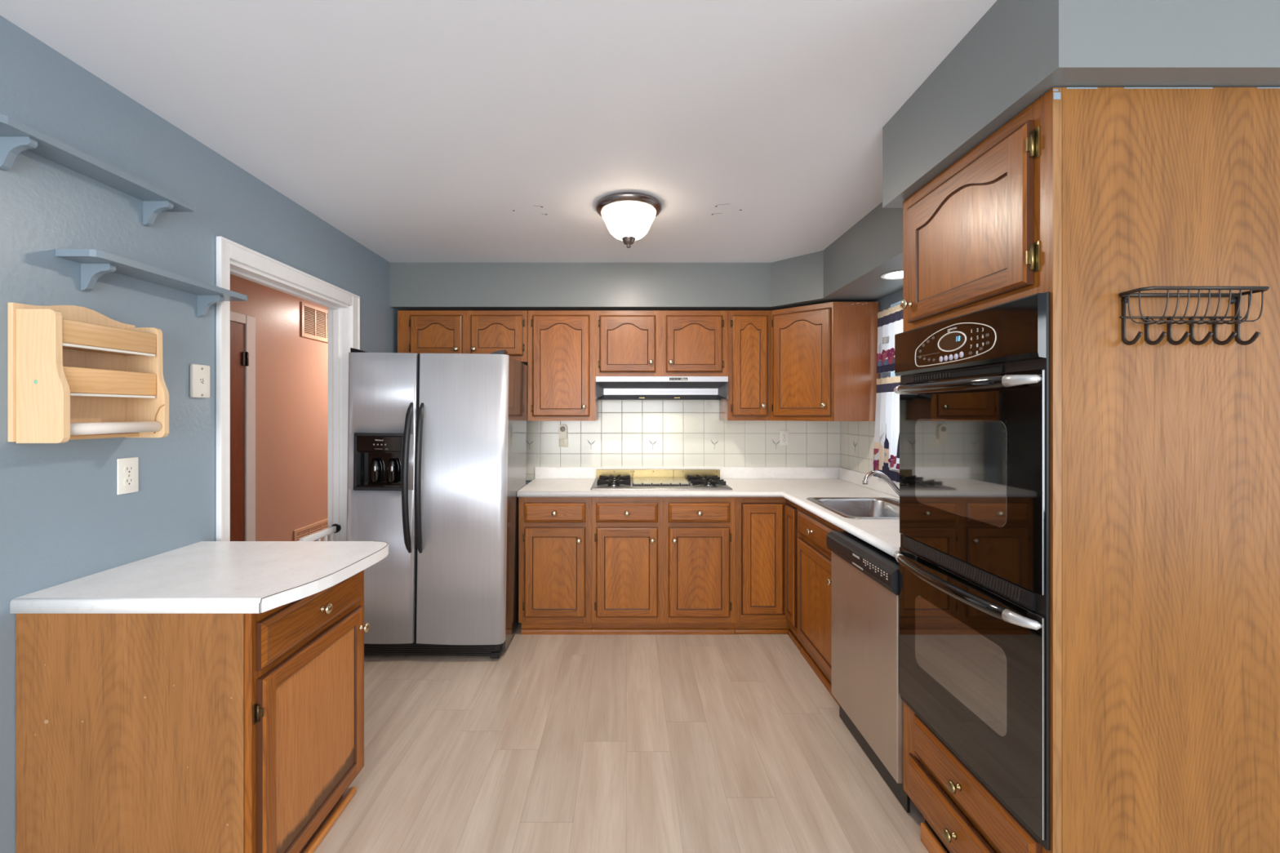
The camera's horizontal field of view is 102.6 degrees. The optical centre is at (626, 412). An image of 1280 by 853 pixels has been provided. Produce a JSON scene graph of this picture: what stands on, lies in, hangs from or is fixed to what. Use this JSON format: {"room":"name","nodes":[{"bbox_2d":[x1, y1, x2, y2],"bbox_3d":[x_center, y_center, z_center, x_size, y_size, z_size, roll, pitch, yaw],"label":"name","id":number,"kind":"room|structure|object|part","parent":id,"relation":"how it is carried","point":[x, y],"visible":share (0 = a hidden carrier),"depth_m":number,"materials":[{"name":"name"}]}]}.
{"room":"kitchen","nodes":[
{"label":"kitchen","id":0,"kind":"room"},
{"bbox_2d":[0,15,397,852],"bbox_3d":[-1.680,0.192,0.570,0.120,2.440,6.840,0,0,0],"label":"wall","id":1,"kind":"structure","parent":0,"point":[64,518],"depth_m":1.62,"materials":[{"name":"blue paint"}]},
{"bbox_2d":[8,302,168,443],"bbox_3d":[-1.550,-0.116,1.508,0.140,0.393,0.333,0,0,0],"label":"rack","id":2,"kind":"object","parent":1,"relation":"attached to","point":[75,372],"visible":1,"depth_m":1.44,"materials":[{"name":"beige wood"}]},
{"bbox_3d":[-1.542,-0.096,1.356,0.125,0.353,0.016,0,0,0],"label":"panel","id":3,"kind":"part","parent":2,"relation":"part of","materials":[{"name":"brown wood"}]},
{"bbox_3d":[-1.511,-0.218,1.504,0.014,0.065,0.278,0,0,0],"label":"rail","id":4,"kind":"part","parent":2,"relation":"part of","materials":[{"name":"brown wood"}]},
{"bbox_3d":[-1.511,-0.088,1.504,0.014,0.071,0.278,0,0,0],"label":"rail","id":5,"kind":"part","parent":2,"relation":"part of","materials":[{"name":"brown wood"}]},
{"bbox_3d":[-1.542,-0.096,1.651,0.125,0.353,0.016,0,0,0],"label":"panel","id":6,"kind":"part","parent":2,"relation":"part of","materials":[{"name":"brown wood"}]},
{"bbox_2d":[0,113,193,226],"bbox_3d":[-1.571,-0.679,1.526,0.097,0.100,0.572,0,0,0],"label":"wall shelf","id":7,"kind":"object","parent":1,"relation":"attached to","point":[15,136],"visible":1,"depth_m":1.47,"materials":[{"name":"blue paint"}]},
{"bbox_2d":[116,457,138,494],"bbox_3d":[-1.616,0.205,1.663,0.008,0.115,0.069,0,0,0],"label":"wall outlet","id":8,"kind":"object","parent":1,"relation":"attached to","point":[127,468],"visible":1,"depth_m":1.66,"materials":[{"name":"white plastic"}]},
{"bbox_2d":[124,477,133,485],"bbox_3d":[-1.614,0.225,1.663,0.002,0.025,0.032,0,0,0],"label":"receptacle","id":9,"kind":"object","parent":8,"relation":"attached to","point":[127,481],"depth_m":1.66,"materials":[{"name":"white plastic"}]},
{"bbox_2d":[124,465,133,473],"bbox_3d":[-1.614,0.185,1.663,0.002,0.025,0.032,0,0,0],"label":"receptacle","id":10,"kind":"object","parent":8,"relation":"attached to","point":[127,468],"depth_m":1.66,"materials":[{"name":"white plastic"}]},
{"bbox_2d":[55,248,247,316],"bbox_3d":[-1.561,-0.413,1.746,0.116,0.100,0.587,0,0,0],"label":"wall shelf","id":11,"kind":"object","parent":1,"relation":"attached to","point":[95,264],"visible":1,"depth_m":1.62,"materials":[{"name":"blue paint"}]},
{"bbox_2d":[190,364,209,398],"bbox_3d":[-1.612,-0.118,1.940,0.016,0.125,0.080,0,0,0],"label":"blank wall plate","id":12,"kind":"object","parent":1,"relation":"attached to","point":[199,374],"visible":1,"depth_m":1.93,"materials":[{"name":"white plastic"}]},
{"bbox_2d":[216,235,359,541],"bbox_3d":[-1.609,0.358,2.550,0.022,2.108,1.057,0,0,0],"label":"trim","id":13,"kind":"structure","parent":1,"relation":"attached to","point":[227,250],"depth_m":2.06,"materials":[{"name":"white paint"}]},
{"bbox_2d":[230,259,349,541],"bbox_3d":[-1.680,0.392,2.538,0.120,2.040,0.935,0,0,0],"label":"trim","id":14,"kind":"structure","parent":1,"relation":"attached to","point":[338,312],"depth_m":2.99,"materials":[{"name":"white paint"}]},
{"bbox_2d":[298,524,341,541],"bbox_3d":[-1.688,1.005,2.539,0.052,0.716,0.899,0,0,0],"label":"baby gate","id":15,"kind":"object","parent":1,"relation":"attached to","point":[335,528],"visible":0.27,"depth_m":2.86,"materials":[{"name":"white paint"}]},
{"bbox_2d":[230,274,328,541],"bbox_3d":[-2.760,0.192,3.800,0.100,2.440,5.600,0,0,0],"label":"wall","id":16,"kind":"structure","parent":0,"point":[291,369],"depth_m":4.09,"materials":[{"name":"paint"}]},
{"bbox_2d":[230,311,255,541],"bbox_3d":[-2.693,0.359,3.236,0.032,2.105,0.972,0,0,0],"label":"door","id":17,"kind":"structure","parent":16,"relation":"in","point":[242,336],"depth_m":3.60,"materials":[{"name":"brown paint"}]},
{"bbox_2d":[293,518,328,541],"bbox_3d":[-2.704,1.122,4.460,0.012,0.320,0.580,0,0,0],"label":"air vent","id":18,"kind":"object","parent":16,"relation":"in","point":[306,531],"visible":0.23,"depth_m":4.39,"materials":[{"name":"metal"}]},
{"bbox_2d":[301,301,328,342],"bbox_3d":[-2.704,-0.778,4.532,0.012,0.290,0.535,0,0,0],"label":"air vent","id":19,"kind":"object","parent":16,"relation":"in","point":[314,319],"visible":0.69,"depth_m":4.44,"materials":[{"name":"metal"}]},
{"bbox_2d":[0,0,996,262],"bbox_3d":[0.705,-1.058,0.560,4.890,0.061,6.820,0,0,0],"label":"ceiling","id":20,"kind":"structure","parent":0,"point":[418,131],"depth_m":1.70,"materials":[{"name":"white paint"}]},
{"bbox_2d":[595,191,662,248],"bbox_3d":[0.012,-0.921,2.545,0.332,0.212,0.332,0,0,0],"label":"ceiling light","id":21,"kind":"object","parent":20,"relation":"attached to","point":[625,207],"visible":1,"depth_m":2.50,"materials":[{"name":"white glass"}]},
{"bbox_2d":[882,0,1279,208],"bbox_3d":[1.962,-0.883,1.473,2.075,0.290,0.754,0,0,0],"label":"soffit","id":22,"kind":"object","parent":20,"relation":"attached to","point":[1019,51],"visible":0.5,"depth_m":1.14,"materials":[{"name":"grey paint"}]},
{"bbox_2d":[525,365,531,484],"bbox_3d":[0.075,0.192,3.930,3.390,2.440,0.120,0,0,0],"label":"wall","id":23,"kind":"structure","parent":0,"point":[526,482],"depth_m":3.87,"materials":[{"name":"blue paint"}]},
{"bbox_2d":[397,310,528,365],"bbox_3d":[-1.132,-0.527,3.674,0.896,0.354,0.368,0,0,0],"label":"upper cabinet","id":24,"kind":"object","parent":23,"relation":"attached to","point":[419,331],"visible":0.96,"depth_m":3.53,"materials":[{"name":"brown wood"}]},
{"bbox_3d":[-1.309,-0.531,3.530,0.358,0.280,0.018,0,0,0],"label":"cabinet door","id":25,"kind":"part","parent":24,"relation":"part of","materials":[{"name":"brown wood"}]},
{"bbox_3d":[-0.891,-0.531,3.530,0.359,0.280,0.018,0,0,0],"label":"cabinet door","id":26,"kind":"part","parent":24,"relation":"part of","materials":[{"name":"brown wood"}]},
{"bbox_2d":[528,310,598,421],"bbox_3d":[-0.446,-0.323,3.674,0.469,0.762,0.368,0,0,0],"label":"upper cabinet","id":27,"kind":"object","parent":23,"relation":"attached to","point":[562,344],"visible":1,"depth_m":3.53,"materials":[{"name":"brown wood"}]},
{"bbox_2d":[559,431,568,447],"bbox_3d":[-0.472,0.204,3.858,0.069,0.115,0.008,0,0,0],"label":"wall outlet","id":28,"kind":"object","parent":23,"relation":"attached to","point":[562,442],"visible":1,"depth_m":3.86,"materials":[{"name":"beige plastic"}]},
{"bbox_2d":[558,424,567,439],"bbox_3d":[-0.474,0.144,3.836,0.062,0.108,0.034,0,0,0],"label":"plug","id":29,"kind":"object","parent":28,"relation":"attached to","point":[562,428],"visible":1,"depth_m":3.83,"materials":[{"name":"beige plastic"}]},
{"bbox_2d":[595,310,727,376],"bbox_3d":[0.244,-0.476,3.674,0.909,0.455,0.368,0,0,0],"label":"upper cabinet","id":30,"kind":"object","parent":23,"relation":"attached to","point":[629,343],"visible":0.99,"depth_m":3.53,"materials":[{"name":"brown wood"}]},
{"bbox_3d":[0.009,-0.473,3.530,0.387,0.392,0.018,0,0,0],"label":"cabinet door","id":31,"kind":"part","parent":30,"relation":"part of","materials":[{"name":"brown wood"}]},
{"bbox_3d":[0.468,-0.473,3.530,0.389,0.392,0.018,0,0,0],"label":"cabinet door","id":32,"kind":"part","parent":30,"relation":"part of","materials":[{"name":"brown wood"}]},
{"bbox_2d":[595,376,728,399],"bbox_3d":[0.244,-0.171,3.679,0.907,0.155,0.352,0,0,0],"label":"range hood","id":33,"kind":"object","parent":23,"relation":"attached to","point":[607,388],"visible":1,"depth_m":3.56,"materials":[{"name":"metal"}]},
{"bbox_3d":[-0.184,-0.151,3.680,0.050,0.116,0.349,0,0,0],"label":"plate","id":34,"kind":"part","parent":33,"relation":"part of","materials":[{"name":"metal"}]},
{"bbox_3d":[0.672,-0.151,3.680,0.050,0.116,0.349,0,0,0],"label":"plate","id":35,"kind":"part","parent":33,"relation":"part of","materials":[{"name":"metal"}]},
{"bbox_2d":[525,379,839,480],"bbox_3d":[0.406,0.132,3.865,2.412,0.760,0.010,0,0,0],"label":"backsplash","id":36,"kind":"structure","parent":23,"relation":"attached to","point":[626,433],"depth_m":3.86,"materials":[{"name":"white tile"}]},
{"bbox_2d":[719,310,771,420],"bbox_3d":[0.851,-0.324,3.674,0.301,0.760,0.368,0,0,0],"label":"upper cabinet","id":37,"kind":"object","parent":23,"relation":"attached to","point":[748,331],"visible":0.98,"depth_m":3.53,"materials":[{"name":"brown wood"}]},
{"bbox_3d":[0.853,-0.323,3.530,0.243,0.693,0.018,0,0,0],"label":"cabinet door","id":38,"kind":"part","parent":37,"relation":"part of","materials":[{"name":"brown wood"}]},
{"bbox_2d":[779,430,788,445],"bbox_3d":[1.190,0.191,3.858,0.069,0.115,0.008,0,0,0],"label":"wall outlet","id":39,"kind":"object","parent":23,"relation":"attached to","point":[784,434],"visible":1,"depth_m":3.86,"materials":[{"name":"white plastic"}]},
{"bbox_2d":[771,302,879,421],"bbox_3d":[1.304,-0.324,3.555,0.608,0.760,0.606,0,0,0],"label":"upper cabinet","id":40,"kind":"object","parent":23,"relation":"attached to","point":[824,356],"visible":0.99,"depth_m":3.27,"materials":[{"name":"brown wood"}]},
{"bbox_3d":[1.155,-0.323,3.392,0.391,0.693,0.018,0,0,41],"label":"cabinet door","id":41,"kind":"part","parent":40,"relation":"part of","materials":[{"name":"brown wood"}]},
{"bbox_3d":[1.167,-0.324,3.408,0.420,0.760,0.019,0,0,41],"label":"frame","id":42,"kind":"part","parent":40,"relation":"part of","materials":[{"name":"brown wood"}]},
{"bbox_3d":[1.256,-0.047,3.270,0.033,0.032,0.030,0,0,41],"label":"knob","id":43,"kind":"part","parent":40,"relation":"part of","materials":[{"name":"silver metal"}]},
{"bbox_2d":[302,622,928,852],"bbox_3d":[0.200,1.442,1.875,5.900,0.060,9.450,0,0,0],"label":"floor","id":44,"kind":"structure","parent":0,"point":[553,744],"depth_m":2.08,"materials":[{"name":"beige wood"}]},
{"bbox_2d":[15,569,369,852],"bbox_3d":[-1.282,0.971,1.652,0.674,0.882,0.587,0,0,0],"label":"base cabinet","id":45,"kind":"object","parent":44,"relation":"on","point":[135,733],"visible":0.98,"depth_m":1.36,"materials":[{"name":"brown wood"}]},
{"bbox_3d":[-1.317,0.971,1.359,0.604,0.882,0.002,0,0,0],"label":"panel","id":46,"kind":"part","parent":45,"relation":"part of","materials":[{"name":"laminate"}]},
{"bbox_2d":[9,541,388,613],"bbox_3d":[-1.248,0.509,1.651,0.742,0.038,0.611,0,0,0],"label":"countertop","id":47,"kind":"structure","parent":45,"relation":"on","point":[202,577],"depth_m":1.51,"materials":[{"name":"white laminate"}]},
{"bbox_3d":[-1.004,0.937,1.653,0.019,0.810,0.584,0,0,0],"label":"frame","id":48,"kind":"part","parent":45,"relation":"part of","materials":[{"name":"brown wood"}]},
{"bbox_3d":[-0.985,0.631,1.641,0.018,0.130,0.527,0,0,0],"label":"drawer","id":49,"kind":"part","parent":45,"relation":"part of","materials":[{"name":"brown wood"}]},
{"bbox_3d":[-0.985,1.019,1.641,0.018,0.602,0.527,0,0,0],"label":"cabinet door","id":50,"kind":"part","parent":45,"relation":"part of","materials":[{"name":"brown wood"}]},
{"bbox_3d":[-0.960,0.629,1.641,0.030,0.032,0.033,0,0,0],"label":"knob","id":51,"kind":"part","parent":45,"relation":"part of","materials":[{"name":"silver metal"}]},
{"bbox_3d":[-0.960,0.790,1.880,0.030,0.032,0.033,0,0,0],"label":"knob","id":52,"kind":"part","parent":45,"relation":"part of","materials":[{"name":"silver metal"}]},
{"bbox_2d":[303,786,356,852],"bbox_3d":[-1.011,1.401,1.752,0.022,0.021,0.307,0,0,0],"label":"strip","id":53,"kind":"object","parent":44,"relation":"on","point":[343,804],"visible":1,"depth_m":1.75,"materials":[{"name":"brown wood"}]},
{"bbox_2d":[346,347,527,658],"bbox_3d":[-1.137,0.520,3.166,0.900,1.764,0.709,1,0,0],"label":"refrigerator","id":54,"kind":"object","parent":44,"relation":"on","point":[437,442],"visible":0.99,"depth_m":2.89,"materials":[{"name":"grey metal"}]},
{"bbox_3d":[-1.392,0.278,2.905,0.283,0.324,0.051,1,0,0],"label":"dispenser frame","id":55,"kind":"part","parent":54,"relation":"part of","materials":[{"name":"black plastic"}]},
{"bbox_3d":[-1.391,0.177,2.907,0.251,0.086,0.046,1,0,0],"label":"dispenser panel","id":56,"kind":"part","parent":54,"relation":"part of","materials":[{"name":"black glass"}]},
{"bbox_3d":[-1.392,0.483,2.921,0.390,1.640,0.074,1,0,0],"label":"freezer door","id":57,"kind":"part","parent":54,"relation":"part of","materials":[{"name":"metal"}]},
{"bbox_3d":[-1.218,0.368,2.853,0.039,0.847,0.083,1,0,0],"label":"door handle","id":58,"kind":"part","parent":54,"relation":"part of","materials":[{"name":"black plastic"}]},
{"bbox_3d":[-1.151,0.369,2.853,0.037,0.847,0.083,1,0,0],"label":"door handle","id":59,"kind":"part","parent":54,"relation":"part of","materials":[{"name":"black plastic"}]},
{"bbox_3d":[-0.933,0.489,2.921,0.492,1.640,0.074,1,0,0],"label":"fridge door","id":60,"kind":"part","parent":54,"relation":"part of","materials":[{"name":"metal"}]},
{"bbox_2d":[518,497,591,635],"bbox_3d":[-0.450,0.975,3.520,0.462,0.874,0.650,0,0,0],"label":"base cabinet","id":61,"kind":"object","parent":44,"relation":"on","point":[555,533],"visible":0.99,"depth_m":3.23,"materials":[{"name":"brown wood"}]},
{"bbox_3d":[-0.451,0.633,3.210,0.033,0.032,0.030,0,0,0],"label":"knob","id":62,"kind":"part","parent":61,"relation":"part of","materials":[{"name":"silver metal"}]},
{"bbox_3d":[-0.451,0.633,3.235,0.386,0.124,0.018,0,0,0],"label":"drawer","id":63,"kind":"part","parent":61,"relation":"part of","materials":[{"name":"brown wood"}]},
{"bbox_3d":[-0.451,1.010,3.235,0.386,0.567,0.018,0,0,0],"label":"cabinet door","id":64,"kind":"part","parent":61,"relation":"part of","materials":[{"name":"brown wood"}]},
{"bbox_3d":[-0.444,1.395,3.264,0.450,0.034,0.016,0,0,0],"label":"shoe moulding","id":65,"kind":"part","parent":61,"relation":"part of","materials":[{"name":"brown wood"}]},
{"bbox_3d":[-0.297,0.806,3.210,0.033,0.032,0.030,0,0,0],"label":"knob","id":66,"kind":"part","parent":61,"relation":"part of","materials":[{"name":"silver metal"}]},
{"bbox_2d":[591,497,734,635],"bbox_3d":[0.235,0.975,3.520,0.906,0.874,0.650,0,0,0],"label":"base cabinet","id":67,"kind":"object","parent":44,"relation":"on","point":[661,566],"visible":0.99,"depth_m":3.23,"materials":[{"name":"brown wood"}]},
{"bbox_3d":[0.005,0.633,3.235,0.390,0.124,0.018,0,0,0],"label":"drawer","id":68,"kind":"part","parent":67,"relation":"part of","materials":[{"name":"brown wood"}]},
{"bbox_3d":[0.005,0.633,3.210,0.033,0.032,0.030,0,0,0],"label":"knob","id":69,"kind":"part","parent":67,"relation":"part of","materials":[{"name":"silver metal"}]},
{"bbox_3d":[0.005,1.010,3.235,0.390,0.567,0.018,0,0,0],"label":"cabinet door","id":70,"kind":"part","parent":67,"relation":"part of","materials":[{"name":"brown wood"}]},
{"bbox_3d":[0.165,0.804,3.210,0.033,0.032,0.030,0,0,0],"label":"knob","id":71,"kind":"part","parent":67,"relation":"part of","materials":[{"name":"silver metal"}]},
{"bbox_3d":[0.235,1.395,3.264,0.906,0.034,0.016,0,0,0],"label":"shoe moulding","id":72,"kind":"part","parent":67,"relation":"part of","materials":[{"name":"brown wood"}]},
{"bbox_3d":[0.303,0.804,3.210,0.033,0.032,0.030,0,0,0],"label":"knob","id":73,"kind":"part","parent":67,"relation":"part of","materials":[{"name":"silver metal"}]},
{"bbox_3d":[0.461,0.633,3.235,0.388,0.124,0.018,0,0,0],"label":"drawer","id":74,"kind":"part","parent":67,"relation":"part of","materials":[{"name":"brown wood"}]},
{"bbox_3d":[0.461,1.010,3.235,0.388,0.567,0.018,0,0,0],"label":"cabinet door","id":75,"kind":"part","parent":67,"relation":"part of","materials":[{"name":"brown wood"}]},
{"bbox_3d":[0.461,0.633,3.210,0.033,0.032,0.030,0,0,0],"label":"knob","id":76,"kind":"part","parent":67,"relation":"part of","materials":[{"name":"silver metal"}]},
{"bbox_2d":[733,497,803,650],"bbox_3d":[1.139,0.975,3.430,0.901,0.874,0.830,0,0,0],"label":"base cabinet","id":77,"kind":"object","parent":44,"relation":"on","point":[766,532],"visible":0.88,"depth_m":3.23,"materials":[{"name":"brown wood"}]},
{"bbox_2d":[516,466,900,557],"bbox_3d":[0.462,0.473,2.826,2.298,0.126,2.072,0,0,0],"label":"countertop","id":78,"kind":"structure","parent":77,"relation":"on","point":[794,484],"depth_m":3.28,"materials":[{"name":"white laminate"}]},
{"bbox_2d":[590,469,732,489],"bbox_3d":[0.232,0.460,3.542,0.924,0.074,0.512,0,0,0],"label":"cooktop","id":79,"kind":"object","parent":78,"relation":"in","point":[606,479],"visible":1,"depth_m":3.60,"materials":[{"name":"metal"}]},
{"bbox_3d":[0.237,0.482,3.608,0.385,0.008,0.356,0,0,0],"label":"griddle plate","id":80,"kind":"part","parent":79,"relation":"part of","materials":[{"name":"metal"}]},
{"bbox_2d":[590,478,732,489],"bbox_3d":[0.227,0.491,3.538,0.914,0.013,0.504,0,0,0],"label":"tray","id":81,"kind":"object","parent":79,"relation":"on","point":[635,483],"depth_m":3.39,"materials":[{"name":"metal"}]},
{"bbox_2d":[806,497,899,519],"bbox_3d":[1.292,0.580,2.685,0.519,0.176,0.590,0,0,0],"label":"sink","id":82,"kind":"object","parent":78,"relation":"in","point":[853,508],"visible":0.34,"depth_m":2.93,"materials":[{"name":"metal"}]},
{"bbox_2d":[862,466,899,502],"bbox_3d":[1.388,0.390,2.700,0.288,0.203,0.200,0,0,0],"label":"faucet","id":83,"kind":"object","parent":78,"relation":"on","point":[866,477],"visible":0.61,"depth_m":2.69,"materials":[{"name":"silver metal"}]},
{"bbox_3d":[1.452,0.356,2.700,0.125,0.135,0.024,0,0,0],"label":"lever","id":84,"kind":"part","parent":83,"relation":"part of","materials":[{"name":"silver metal"}]},
{"bbox_3d":[0.862,0.926,3.235,0.260,0.700,0.018,0,0,0],"label":"folding door","id":85,"kind":"part","parent":77,"relation":"part of","materials":[{"name":"brown wood"}]},
{"bbox_3d":[0.864,1.397,3.144,0.350,0.030,0.258,0,0,0],"label":"shoe moulding","id":86,"kind":"part","parent":77,"relation":"part of","materials":[{"name":"brown wood"}]},
{"bbox_3d":[1.002,0.926,3.129,0.018,0.700,0.180,0,0,0],"label":"folding door","id":87,"kind":"part","parent":77,"relation":"part of","materials":[{"name":"brown wood"}]},
{"bbox_2d":[797,505,845,706],"bbox_3d":[1.277,0.975,2.698,0.630,0.874,0.632,0,0,0],"label":"base cabinet","id":88,"kind":"object","parent":44,"relation":"on","point":[814,556],"visible":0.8,"depth_m":2.71,"materials":[{"name":"brown wood"}]},
{"bbox_3d":[0.977,0.636,2.735,0.030,0.032,0.033,0,0,0],"label":"knob","id":89,"kind":"part","parent":88,"relation":"part of","materials":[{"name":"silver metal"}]},
{"bbox_3d":[1.002,1.010,2.695,0.018,0.567,0.580,0,0,0],"label":"cabinet door","id":90,"kind":"part","parent":88,"relation":"part of","materials":[{"name":"brown wood"}]},
{"bbox_3d":[1.002,0.635,2.695,0.018,0.129,0.580,0,0,0],"label":"false drawer","id":91,"kind":"part","parent":88,"relation":"part of","materials":[{"name":"brown wood"}]},
{"bbox_3d":[1.031,1.395,2.698,0.016,0.034,0.632,0,0,0],"label":"shoe moulding","id":92,"kind":"part","parent":88,"relation":"part of","materials":[{"name":"brown wood"}]},
{"bbox_3d":[0.977,0.812,2.455,0.030,0.032,0.033,0,0,0],"label":"knob","id":93,"kind":"part","parent":88,"relation":"part of","materials":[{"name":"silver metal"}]},
{"bbox_2d":[826,530,910,813],"bbox_3d":[1.237,0.976,2.083,0.626,0.856,0.579,0,0,0],"label":"dishwasher","id":94,"kind":"object","parent":44,"relation":"on","point":[865,578],"visible":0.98,"depth_m":2.00,"materials":[{"name":"silver metal"}]},
{"bbox_3d":[0.990,1.358,2.083,0.010,0.092,0.571,0,0,0],"label":"kick plate","id":95,"kind":"part","parent":94,"relation":"part of","materials":[{"name":"black plastic"}]},
{"bbox_2d":[900,87,1279,852],"bbox_3d":[1.262,0.339,1.472,0.714,2.147,0.628,0,0,0],"label":"tall cabinet","id":96,"kind":"object","parent":44,"relation":"on","point":[1165,456],"visible":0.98,"depth_m":1.16,"materials":[{"name":"brown wood"}]},
{"bbox_3d":[0.930,-0.360,1.703,0.030,0.032,0.033,0,0,0],"label":"knob","id":97,"kind":"part","parent":96,"relation":"part of","materials":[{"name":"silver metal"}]},
{"bbox_3d":[0.978,1.381,1.430,0.018,0.062,0.520,0,0,0],"label":"shoe moulding","id":98,"kind":"part","parent":96,"relation":"part of","materials":[{"name":"brown wood"}]},
{"bbox_3d":[0.920,1.205,1.460,0.030,0.032,0.033,0,0,0],"label":"knob","id":99,"kind":"part","parent":96,"relation":"part of","materials":[{"name":"gold metal"}]},
{"bbox_3d":[0.945,1.205,1.452,0.018,0.130,0.525,0,0,0],"label":"drawer","id":100,"kind":"part","parent":96,"relation":"part of","materials":[{"name":"brown wood"}]},
{"bbox_3d":[0.930,1.063,1.455,0.030,0.032,0.033,0,0,0],"label":"knob","id":101,"kind":"part","parent":96,"relation":"part of","materials":[{"name":"gold metal"}]},
{"bbox_3d":[0.955,-0.497,1.474,0.018,0.389,0.523,0,0,0],"label":"cabinet door","id":102,"kind":"part","parent":96,"relation":"part of","materials":[{"name":"brown wood"}]},
{"bbox_2d":[893,292,1050,850],"bbox_3d":[0.924,0.361,1.475,0.080,1.270,0.622,0,0,0],"label":"double oven","id":103,"kind":"object","parent":96,"relation":"in","point":[973,557],"visible":1,"depth_m":1.36,"materials":[{"name":"black glass"}]},
{"bbox_3d":[0.935,-0.203,1.473,0.001,0.050,0.121,0,0,0],"label":"display glass","id":104,"kind":"part","parent":103,"relation":"part of","materials":[{"name":"black glass"}]},
{"bbox_3d":[0.935,-0.198,1.477,0.002,0.108,0.364,0,0,0],"label":"oval trim","id":105,"kind":"part","parent":103,"relation":"part of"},
{"bbox_3d":[0.950,0.442,1.475,0.009,0.040,0.562,0,0,0],"label":"vent panel","id":106,"kind":"part","parent":103,"relation":"part of","materials":[{"name":"black plastic"}]},
{"bbox_3d":[0.945,-0.198,1.475,0.019,0.148,0.620,0,0,0],"label":"control panel","id":107,"kind":"part","parent":103,"relation":"part of","materials":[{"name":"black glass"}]},
{"bbox_3d":[0.975,0.288,1.473,0.019,2.047,0.626,0,0,0],"label":"frame","id":108,"kind":"part","parent":96,"relation":"part of","materials":[{"name":"brown wood"}]},
{"bbox_3d":[0.955,1.063,1.445,0.018,0.126,0.510,0,0,0],"label":"drawer","id":109,"kind":"part","parent":96,"relation":"part of","materials":[{"name":"brown wood"}]},
{"bbox_3d":[1.302,0.339,1.159,0.634,2.147,0.002,0,0,0],"label":"panel","id":110,"kind":"part","parent":96,"relation":"part of","materials":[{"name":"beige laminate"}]},
{"bbox_2d":[1119,286,1269,345],"bbox_3d":[1.248,-0.209,1.125,0.278,0.120,0.068,0,0,0],"label":"hook rack","id":111,"kind":"object","parent":96,"relation":"attached to","point":[1237,300],"visible":1,"depth_m":1.13,"materials":[{"name":"metal"}]},
{"bbox_2d":[1120,289,1263,324],"bbox_3d":[1.249,-0.230,1.126,0.272,0.070,0.062,0,0,0],"label":"wire basket","id":112,"kind":"object","parent":111,"relation":"on","point":[1237,300],"depth_m":1.14,"materials":[{"name":"metal"}]},
{"bbox_2d":[390,202,902,311],"bbox_3d":[0.000,-0.876,2.860,3.240,0.303,2.019,0,0,0],"label":"soffit","id":113,"kind":"structure","parent":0,"point":[851,268],"depth_m":3.52,"materials":[{"name":"grey paint"}]},
{"bbox_2d":[880,270,902,279],"bbox_3d":[1.438,-0.723,2.690,0.188,0.004,0.188,0,0,0],"label":"recessed light","id":114,"kind":"object","parent":113,"relation":"attached to","point":[898,274],"visible":0.61,"depth_m":2.71,"materials":[{"name":"white paint"}]},
{"bbox_2d":[874,288,902,378],"bbox_3d":[1.695,0.192,2.515,0.150,2.440,2.710,0,0,0],"label":"wall","id":115,"kind":"structure","parent":0,"point":[895,299],"depth_m":3.15,"materials":[{"name":"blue paint"}]},
{"bbox_2d":[534,466,899,497],"bbox_3d":[0.462,0.454,2.826,2.298,0.088,2.072,0,0,0],"label":"backsplash","id":116,"kind":"structure","parent":115,"relation":"attached to","point":[876,483],"depth_m":3.84,"materials":[{"name":"white laminate"}]},
{"bbox_2d":[840,421,875,473],"bbox_3d":[1.615,0.275,2.831,0.010,0.475,2.062,0,0,0],"label":"backsplash","id":117,"kind":"structure","parent":115,"relation":"attached to","point":[856,437],"depth_m":3.57,"materials":[{"name":"white tile"}]},
{"bbox_2d":[873,376,900,482],"bbox_3d":[1.571,0.093,2.580,0.048,0.614,1.300,0,0,0],"label":"cafe curtain","id":118,"kind":"object","parent":115,"relation":"attached to","point":[886,437],"visible":0.22,"depth_m":3.07,"materials":[{"name":"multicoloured fabric"}]},
{"bbox_2d":[876,303,902,373],"bbox_3d":[1.579,-0.435,2.580,0.037,0.384,1.300,0,0,0],"label":"curtain valance","id":119,"kind":"object","parent":115,"relation":"attached to","point":[890,322],"visible":0.18,"depth_m":3.09,"materials":[{"name":"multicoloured fabric"}]}
]}

